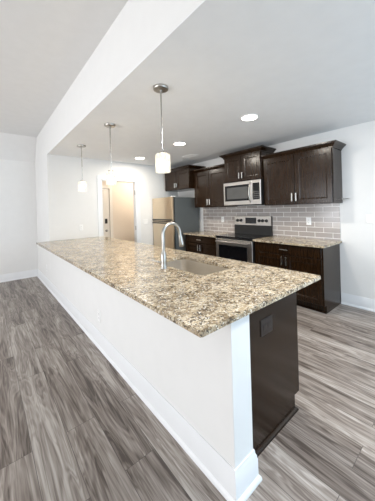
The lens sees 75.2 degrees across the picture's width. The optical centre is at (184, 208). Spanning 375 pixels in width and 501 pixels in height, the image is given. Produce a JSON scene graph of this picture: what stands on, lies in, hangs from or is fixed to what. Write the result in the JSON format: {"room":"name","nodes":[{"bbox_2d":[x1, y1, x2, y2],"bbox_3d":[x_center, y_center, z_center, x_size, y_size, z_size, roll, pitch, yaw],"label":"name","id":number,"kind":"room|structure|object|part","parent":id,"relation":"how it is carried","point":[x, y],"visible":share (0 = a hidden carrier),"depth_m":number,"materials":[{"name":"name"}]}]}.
{"room":"kitchen","nodes":[
{"label":"kitchen","id":0,"kind":"room"},
{"bbox_2d":[0,159,37,274],"bbox_3d":[-5.431,0.150,4.026,5.118,2.900,0.120,-2,0,-39],"label":"wall","id":1,"kind":"structure","parent":0,"point":[18,217],"depth_m":5.38,"materials":[{"name":"paint"}]},
{"bbox_2d":[0,269,37,282],"bbox_3d":[-5.346,1.519,3.969,5.116,0.160,0.034,-2,0,-39],"label":"baseboard","id":2,"kind":"structure","parent":1,"relation":"attached to","point":[30,273],"depth_m":5.35,"materials":[{"name":"paint"}]},
{"bbox_2d":[0,0,127,161],"bbox_3d":[-2.086,-1.385,-0.056,5.169,0.575,10.510,-2,0,-39],"label":"ceiling","id":3,"kind":"structure","parent":0,"point":[45,45],"depth_m":2.58,"materials":[{"name":"paint"}]},
{"bbox_2d":[54,155,177,244],"bbox_3d":[-1.340,0.214,5.597,2.951,2.536,0.120,-2,0,-39],"label":"wall","id":4,"kind":"structure","parent":0,"point":[74,208],"depth_m":5.01,"materials":[{"name":"paint"}]},
{"bbox_2d":[97,175,140,242],"bbox_3d":[-1.466,0.382,5.478,1.000,2.208,0.145,-2,0,-39],"label":"trim","id":5,"kind":"structure","parent":4,"relation":"attached to","point":[136,181],"depth_m":5.69,"materials":[{"name":"paint"}]},
{"bbox_2d":[102,181,134,241],"bbox_3d":[-2.274,0.241,6.734,2.949,2.536,0.100,-2,0,-39],"label":"wall","id":6,"kind":"structure","parent":0,"point":[122,193],"depth_m":7.07,"materials":[{"name":"paint"}]},
{"bbox_2d":[102,189,109,236],"bbox_3d":[-2.464,0.482,6.496,0.972,2.045,0.128,-2,0,-39],"label":"door","id":7,"kind":"structure","parent":6,"relation":"in","point":[105,192],"depth_m":6.75,"materials":[{"name":"paint"}]},
{"bbox_2d":[102,185,112,237],"bbox_3d":[-2.466,0.437,6.495,1.140,2.155,0.018,-2,0,-39],"label":"trim","id":8,"kind":"structure","parent":6,"relation":"attached to","point":[103,186],"depth_m":6.82,"materials":[{"name":"paint"}]},
{"bbox_2d":[35,0,252,468],"bbox_3d":[-0.067,-0.123,1.643,0.151,3.135,10.620,-2,0,-39],"label":"wall","id":9,"kind":"structure","parent":0,"point":[207,379],"depth_m":1.79,"materials":[{"name":"paint"}]},
{"bbox_2d":[37,269,261,500],"bbox_3d":[-1.487,1.407,3.424,0.211,0.160,5.710,-2,0,-39],"label":"baseboard","id":10,"kind":"structure","parent":9,"relation":"attached to","point":[237,484],"depth_m":1.51,"materials":[{"name":"paint"}]},
{"bbox_2d":[0,276,374,500],"bbox_3d":[-1.337,1.512,1.584,8.520,0.060,12.200,-2,0,-39],"label":"floor","id":11,"kind":"structure","parent":0,"point":[72,428],"depth_m":1.63,"materials":[{"name":"grey wood"}]},
{"bbox_2d":[152,196,198,250],"bbox_3d":[-0.226,0.582,5.850,0.805,1.735,0.823,-2,0,-39],"label":"refrigerator","id":12,"kind":"object","parent":11,"relation":"on","point":[182,211],"visible":0.59,"depth_m":5.52,"materials":[{"name":"metal"}]},
{"bbox_3d":[-0.520,0.008,5.622,0.046,0.530,0.823,-2,0,-39],"label":"freezer door","id":13,"kind":"part","parent":12,"relation":"part of","materials":[{"name":"metal"}]},
{"bbox_3d":[-0.496,0.835,5.622,0.046,1.075,0.823,-2,0,-39],"label":"fridge door","id":14,"kind":"part","parent":12,"relation":"part of","materials":[{"name":"metal"}]},
{"bbox_2d":[185,235,216,256],"bbox_3d":[0.533,0.986,5.165,0.640,0.884,0.957,-2,0,-39],"label":"base cabinet","id":15,"kind":"object","parent":11,"relation":"on","point":[196,244],"visible":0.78,"depth_m":4.95,"materials":[{"name":"brown wood"}]},
{"bbox_3d":[0.173,1.018,5.172,0.020,0.604,0.459,-2,0,-39],"label":"door","id":16,"kind":"part","parent":15,"relation":"part of","materials":[{"name":"brown wood"}]},
{"bbox_3d":[0.310,0.631,4.992,0.020,0.137,0.926,-2,0,-39],"label":"drawer","id":17,"kind":"part","parent":15,"relation":"part of","materials":[{"name":"brown wood"}]},
{"bbox_2d":[183,231,229,237],"bbox_3d":[0.518,0.529,5.170,0.636,0.030,0.970,-2,0,-39],"label":"countertop","id":18,"kind":"structure","parent":15,"relation":"on","point":[199,233],"depth_m":5.10,"materials":[{"name":"stone"}]},
{"bbox_3d":[0.469,1.010,4.811,0.020,0.604,0.459,-2,0,-39],"label":"door","id":19,"kind":"part","parent":15,"relation":"part of","materials":[{"name":"brown wood"}]},
{"bbox_2d":[215,216,272,263],"bbox_3d":[1.063,0.776,4.455,0.691,1.272,0.813,-2,0,-39],"label":"stove","id":20,"kind":"object","parent":11,"relation":"on","point":[239,245],"visible":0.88,"depth_m":4.38,"materials":[{"name":"silver metal"}]},
{"bbox_3d":[0.815,0.587,4.255,0.062,0.026,0.723,-2,0,-39],"label":"handle","id":21,"kind":"part","parent":20,"relation":"part of","materials":[{"name":"silver metal"}]},
{"bbox_3d":[0.863,0.862,4.289,0.045,0.643,0.805,-2,0,-39],"label":"oven door","id":22,"kind":"part","parent":20,"relation":"part of","materials":[{"name":"black glass"}]},
{"bbox_2d":[215,233,269,239],"bbox_3d":[1.048,0.498,4.449,0.563,0.028,0.813,-2,0,-39],"label":"cooktop","id":23,"kind":"object","parent":20,"relation":"in","point":[232,236],"depth_m":4.38,"materials":[{"name":"black glass"}]},
{"bbox_3d":[1.276,0.221,4.643,0.033,0.174,0.809,-2,0,-39],"label":"control panel","id":24,"kind":"part","parent":20,"relation":"part of","materials":[{"name":"silver metal"}]},
{"bbox_2d":[249,292,298,457],"bbox_3d":[-0.754,1.023,3.203,0.715,0.884,4.256,-2,0,-39],"label":"base cabinet","id":25,"kind":"object","parent":11,"relation":"on","point":[273,355],"visible":0.06,"depth_m":1.56,"materials":[{"name":"brown wood"}]},
{"bbox_2d":[36,236,320,337],"bbox_3d":[-0.833,0.568,3.114,1.237,0.030,4.345,-2,0,-39],"label":"countertop","id":26,"kind":"structure","parent":25,"relation":"on","point":[202,305],"depth_m":1.78,"materials":[{"name":"stone"}]},
{"bbox_2d":[151,222,183,268],"bbox_3d":[-0.147,0.327,2.248,0.322,0.413,0.130,-2,0,-19],"label":"faucet","id":27,"kind":"object","parent":26,"relation":"on","point":[163,262],"visible":1,"depth_m":2.19,"materials":[{"name":"silver metal"}]},
{"bbox_3d":[-0.122,0.251,2.256,0.226,0.263,0.030,-2,0,-39],"label":"spout","id":28,"kind":"part","parent":27,"relation":"part of","materials":[{"name":"silver metal"}]},
{"bbox_2d":[167,259,226,274],"bbox_3d":[0.066,0.652,2.314,0.412,0.189,0.749,-2,0,-39],"label":"sink","id":29,"kind":"object","parent":26,"relation":"in","point":[194,267],"visible":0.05,"depth_m":2.58,"materials":[{"name":"metal"}]},
{"bbox_2d":[260,315,272,336],"bbox_3d":[0.509,0.725,1.512,0.130,0.097,0.008,-2,0,-39],"label":"wall outlet","id":30,"kind":"object","parent":25,"relation":"attached to","point":[266,325],"visible":1,"depth_m":1.50,"materials":[{"name":"brown plastic"}]},
{"bbox_3d":[0.481,1.420,1.660,0.579,0.020,0.318,-2,0,-39],"label":"shoe molding","id":31,"kind":"part","parent":25,"relation":"part of","materials":[{"name":"brown wood"}]},
{"bbox_2d":[255,242,340,313],"bbox_3d":[1.691,0.953,3.756,0.640,0.884,1.047,-2,0,-39],"label":"base cabinet","id":32,"kind":"object","parent":11,"relation":"on","point":[323,295],"visible":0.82,"depth_m":3.38,"materials":[{"name":"brown wood"}]},
{"bbox_3d":[1.317,0.985,3.780,0.020,0.604,0.504,-2,0,-39],"label":"door","id":33,"kind":"part","parent":32,"relation":"part of","materials":[{"name":"brown wood"}]},
{"bbox_3d":[1.468,0.597,3.582,0.020,0.137,1.016,-2,0,-39],"label":"drawer","id":34,"kind":"part","parent":32,"relation":"part of","materials":[{"name":"brown wood"}]},
{"bbox_2d":[253,236,341,247],"bbox_3d":[1.689,0.495,3.745,0.636,0.030,1.084,-2,0,-39],"label":"countertop","id":35,"kind":"structure","parent":32,"relation":"on","point":[317,243],"depth_m":3.60,"materials":[{"name":"stone"}]},
{"bbox_3d":[1.642,0.976,3.384,0.020,0.604,0.504,-2,0,-39],"label":"door","id":36,"kind":"part","parent":32,"relation":"part of","materials":[{"name":"brown wood"}]},
{"bbox_3d":[1.542,1.389,3.623,0.018,0.020,1.047,-2,0,-39],"label":"shoe molding","id":37,"kind":"part","parent":32,"relation":"part of","materials":[{"name":"brown wood"}]},
{"bbox_3d":[2.039,0.943,3.377,0.584,0.884,0.018,-2,0,-39],"label":"panel","id":38,"kind":"part","parent":32,"relation":"part of","materials":[{"name":"brown wood"}]},
{"bbox_2d":[47,0,374,167],"bbox_3d":[0.577,-1.135,3.219,3.190,0.050,12.200,-2,0,-39],"label":"ceiling","id":39,"kind":"structure","parent":0,"point":[306,68],"depth_m":2.18,"materials":[{"name":"paint"}]},
{"bbox_2d":[77,145,86,191],"bbox_3d":[-1.695,-0.663,4.014,0.137,0.760,0.137,-2,0,-39],"label":"pendant light","id":40,"kind":"object","parent":39,"relation":"hanging from","point":[82,185],"visible":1,"depth_m":3.97,"materials":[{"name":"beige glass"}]},
{"bbox_3d":[-1.687,-0.366,4.014,0.129,0.165,0.129,-2,0,28],"label":"lamp shade","id":41,"kind":"part","parent":40,"relation":"part of","materials":[{"name":"white glass"}]},
{"bbox_2d":[104,123,116,184],"bbox_3d":[-0.937,-0.685,3.078,0.137,0.760,0.137,-2,0,-39],"label":"pendant light","id":42,"kind":"object","parent":39,"relation":"hanging from","point":[111,175],"visible":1,"depth_m":3.03,"materials":[{"name":"beige glass"}]},
{"bbox_3d":[-0.929,-0.388,3.078,0.129,0.165,0.129,-2,0,28],"label":"lamp shade","id":43,"kind":"part","parent":42,"relation":"part of","materials":[{"name":"white glass"}]},
{"bbox_2d":[153,84,170,172],"bbox_3d":[-0.206,-0.707,2.178,0.137,0.760,0.137,-2,0,-39],"label":"pendant light","id":44,"kind":"object","parent":39,"relation":"hanging from","point":[162,158],"visible":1,"depth_m":2.13,"materials":[{"name":"white glass"}]},
{"bbox_3d":[-0.211,-0.884,2.178,0.013,0.306,0.013,-2,0,-39],"label":"rod","id":45,"kind":"part","parent":44,"relation":"part of","materials":[{"name":"silver metal"}]},
{"bbox_3d":[-0.197,-0.409,2.178,0.129,0.165,0.129,-2,0,28],"label":"lamp shade","id":46,"kind":"part","parent":44,"relation":"part of","materials":[{"name":"white glass"}]},
{"bbox_2d":[173,142,185,145],"bbox_3d":[-0.090,-1.082,4.062,0.220,0.018,0.220,-2,0,-39],"label":"recessed light","id":47,"kind":"object","parent":39,"relation":"in","point":[174,143],"visible":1,"depth_m":4.02,"materials":[{"name":"white plastic"}]},
{"bbox_2d":[183,154,197,157],"bbox_3d":[0.105,-1.091,5.031,0.180,0.010,0.340,-2,0,-39],"label":"ceiling vent","id":48,"kind":"object","parent":39,"relation":"in","point":[190,155],"visible":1,"depth_m":5.01,"materials":[{"name":"white plastic"}]},
{"bbox_2d":[240,114,258,120],"bbox_3d":[0.787,-1.107,2.964,0.220,0.018,0.220,-2,0,-39],"label":"recessed light","id":49,"kind":"object","parent":39,"relation":"in","point":[248,117],"visible":1,"depth_m":2.93,"materials":[{"name":"white plastic"}]},
{"bbox_2d":[178,120,374,299],"bbox_3d":[1.800,0.123,4.194,0.120,2.536,12.200,-2,0,-39],"label":"wall","id":50,"kind":"structure","parent":0,"point":[357,247],"depth_m":3.39,"materials":[{"name":"paint"}]},
{"bbox_2d":[164,165,205,191],"bbox_3d":[-0.046,-0.709,5.899,0.526,0.516,1.071,-2,0,-39],"label":"upper cabinet","id":51,"kind":"object","parent":50,"relation":"attached to","point":[180,179],"visible":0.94,"depth_m":5.65,"materials":[{"name":"brown wood"}]},
{"bbox_3d":[-0.347,-0.666,5.949,0.020,0.424,0.454,-2,0,-39],"label":"door","id":52,"kind":"part","parent":51,"relation":"part of","materials":[{"name":"brown wood"}]},
{"bbox_3d":[-0.053,-0.675,5.592,0.020,0.424,0.454,-2,0,-39],"label":"door","id":53,"kind":"part","parent":51,"relation":"part of","materials":[{"name":"brown wood"}]},
{"bbox_3d":[-0.052,-0.928,5.899,0.526,0.078,1.071,-2,0,-39],"label":"crown","id":54,"kind":"part","parent":51,"relation":"part of","materials":[{"name":"brown wood"}]},
{"bbox_2d":[192,164,236,207],"bbox_3d":[0.613,-0.455,5.213,0.392,0.837,0.941,-2,0,-39],"label":"upper cabinet","id":55,"kind":"object","parent":50,"relation":"attached to","point":[209,182],"visible":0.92,"depth_m":5.09,"materials":[{"name":"brown wood"}]},
{"bbox_3d":[0.365,-0.413,5.306,0.020,0.745,0.453,-2,0,-39],"label":"door","id":56,"kind":"part","parent":55,"relation":"part of","materials":[{"name":"brown wood"}]},
{"bbox_3d":[0.602,-0.834,5.212,0.391,0.078,0.941,-2,0,-39],"label":"crown","id":57,"kind":"part","parent":55,"relation":"part of","materials":[{"name":"brown wood"}]},
{"bbox_3d":[0.657,-0.422,4.950,0.020,0.745,0.453,-2,0,-39],"label":"door","id":58,"kind":"part","parent":55,"relation":"part of","materials":[{"name":"brown wood"}]},
{"bbox_2d":[219,145,275,182],"bbox_3d":[1.146,-0.774,4.514,0.442,0.544,0.950,-2,0,-39],"label":"upper cabinet","id":59,"kind":"object","parent":50,"relation":"attached to","point":[246,164],"visible":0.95,"depth_m":4.33,"materials":[{"name":"brown wood"}]},
{"bbox_3d":[0.897,-0.733,4.569,0.020,0.452,0.394,-2,0,-39],"label":"door","id":60,"kind":"part","parent":59,"relation":"part of","materials":[{"name":"brown wood"}]},
{"bbox_2d":[224,179,264,205],"bbox_3d":[1.141,-0.281,4.499,0.471,0.438,0.819,-2,0,-39],"label":"microwave","id":61,"kind":"object","parent":59,"relation":"attached to","point":[250,192],"visible":0.95,"depth_m":4.32,"materials":[{"name":"silver metal"}]},
{"bbox_3d":[0.962,-0.282,4.467,0.028,0.422,0.638,-2,0,-39],"label":"door","id":62,"kind":"part","parent":61,"relation":"part of","materials":[{"name":"silver metal"}]},
{"bbox_3d":[1.118,-0.286,4.209,0.067,0.351,0.025,-2,0,-39],"label":"handle","id":63,"kind":"part","parent":61,"relation":"part of","materials":[{"name":"silver metal"}]},
{"bbox_3d":[1.222,-0.290,4.151,0.028,0.422,0.176,-2,0,-39],"label":"control panel","id":64,"kind":"part","parent":61,"relation":"part of","materials":[{"name":"silver metal"}]},
{"bbox_3d":[1.139,-1.007,4.514,0.441,0.078,0.950,-2,0,-39],"label":"crown","id":65,"kind":"part","parent":59,"relation":"part of","materials":[{"name":"brown wood"}]},
{"bbox_3d":[1.151,-0.741,4.259,0.020,0.452,0.394,-2,0,-39],"label":"door","id":66,"kind":"part","parent":59,"relation":"part of","materials":[{"name":"brown wood"}]},
{"bbox_2d":[203,203,340,240],"bbox_3d":[1.348,0.216,4.643,0.010,0.548,2.860,-2,0,-39],"label":"backsplash","id":67,"kind":"structure","parent":50,"relation":"attached to","point":[288,220],"depth_m":4.11,"materials":[{"name":"grey tile"}]},
{"bbox_2d":[306,217,310,224],"bbox_3d":[1.968,0.196,3.874,0.008,0.120,0.074,-2,0,-39],"label":"wall outlet","id":68,"kind":"object","parent":67,"relation":"attached to","point":[308,219],"visible":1,"depth_m":3.87,"materials":[{"name":"white plastic"}]},
{"bbox_2d":[261,140,345,205],"bbox_3d":[1.795,-0.489,3.774,0.392,0.837,1.132,-2,0,-39],"label":"upper cabinet","id":69,"kind":"object","parent":50,"relation":"attached to","point":[311,174],"visible":1,"depth_m":3.58,"materials":[{"name":"brown wood"}]},
{"bbox_3d":[1.506,-0.446,3.917,0.020,0.745,0.516,-2,0,-39],"label":"door","id":70,"kind":"part","parent":69,"relation":"part of","materials":[{"name":"brown wood"}]},
{"bbox_3d":[1.784,-0.868,3.774,0.391,0.078,1.132,-2,0,-39],"label":"crown","id":71,"kind":"part","parent":69,"relation":"part of","materials":[{"name":"brown wood"}]},
{"bbox_3d":[1.839,-0.456,3.512,0.020,0.745,0.516,-2,0,-39],"label":"door","id":72,"kind":"part","parent":69,"relation":"part of","materials":[{"name":"brown wood"}]},
{"bbox_2d":[341,292,374,311],"bbox_3d":[3.964,1.249,1.491,0.027,0.160,5.318,-2,0,-39],"label":"baseboard","id":73,"kind":"structure","parent":50,"relation":"attached to","point":[364,303],"depth_m":3.38,"materials":[{"name":"paint"}]}
]}

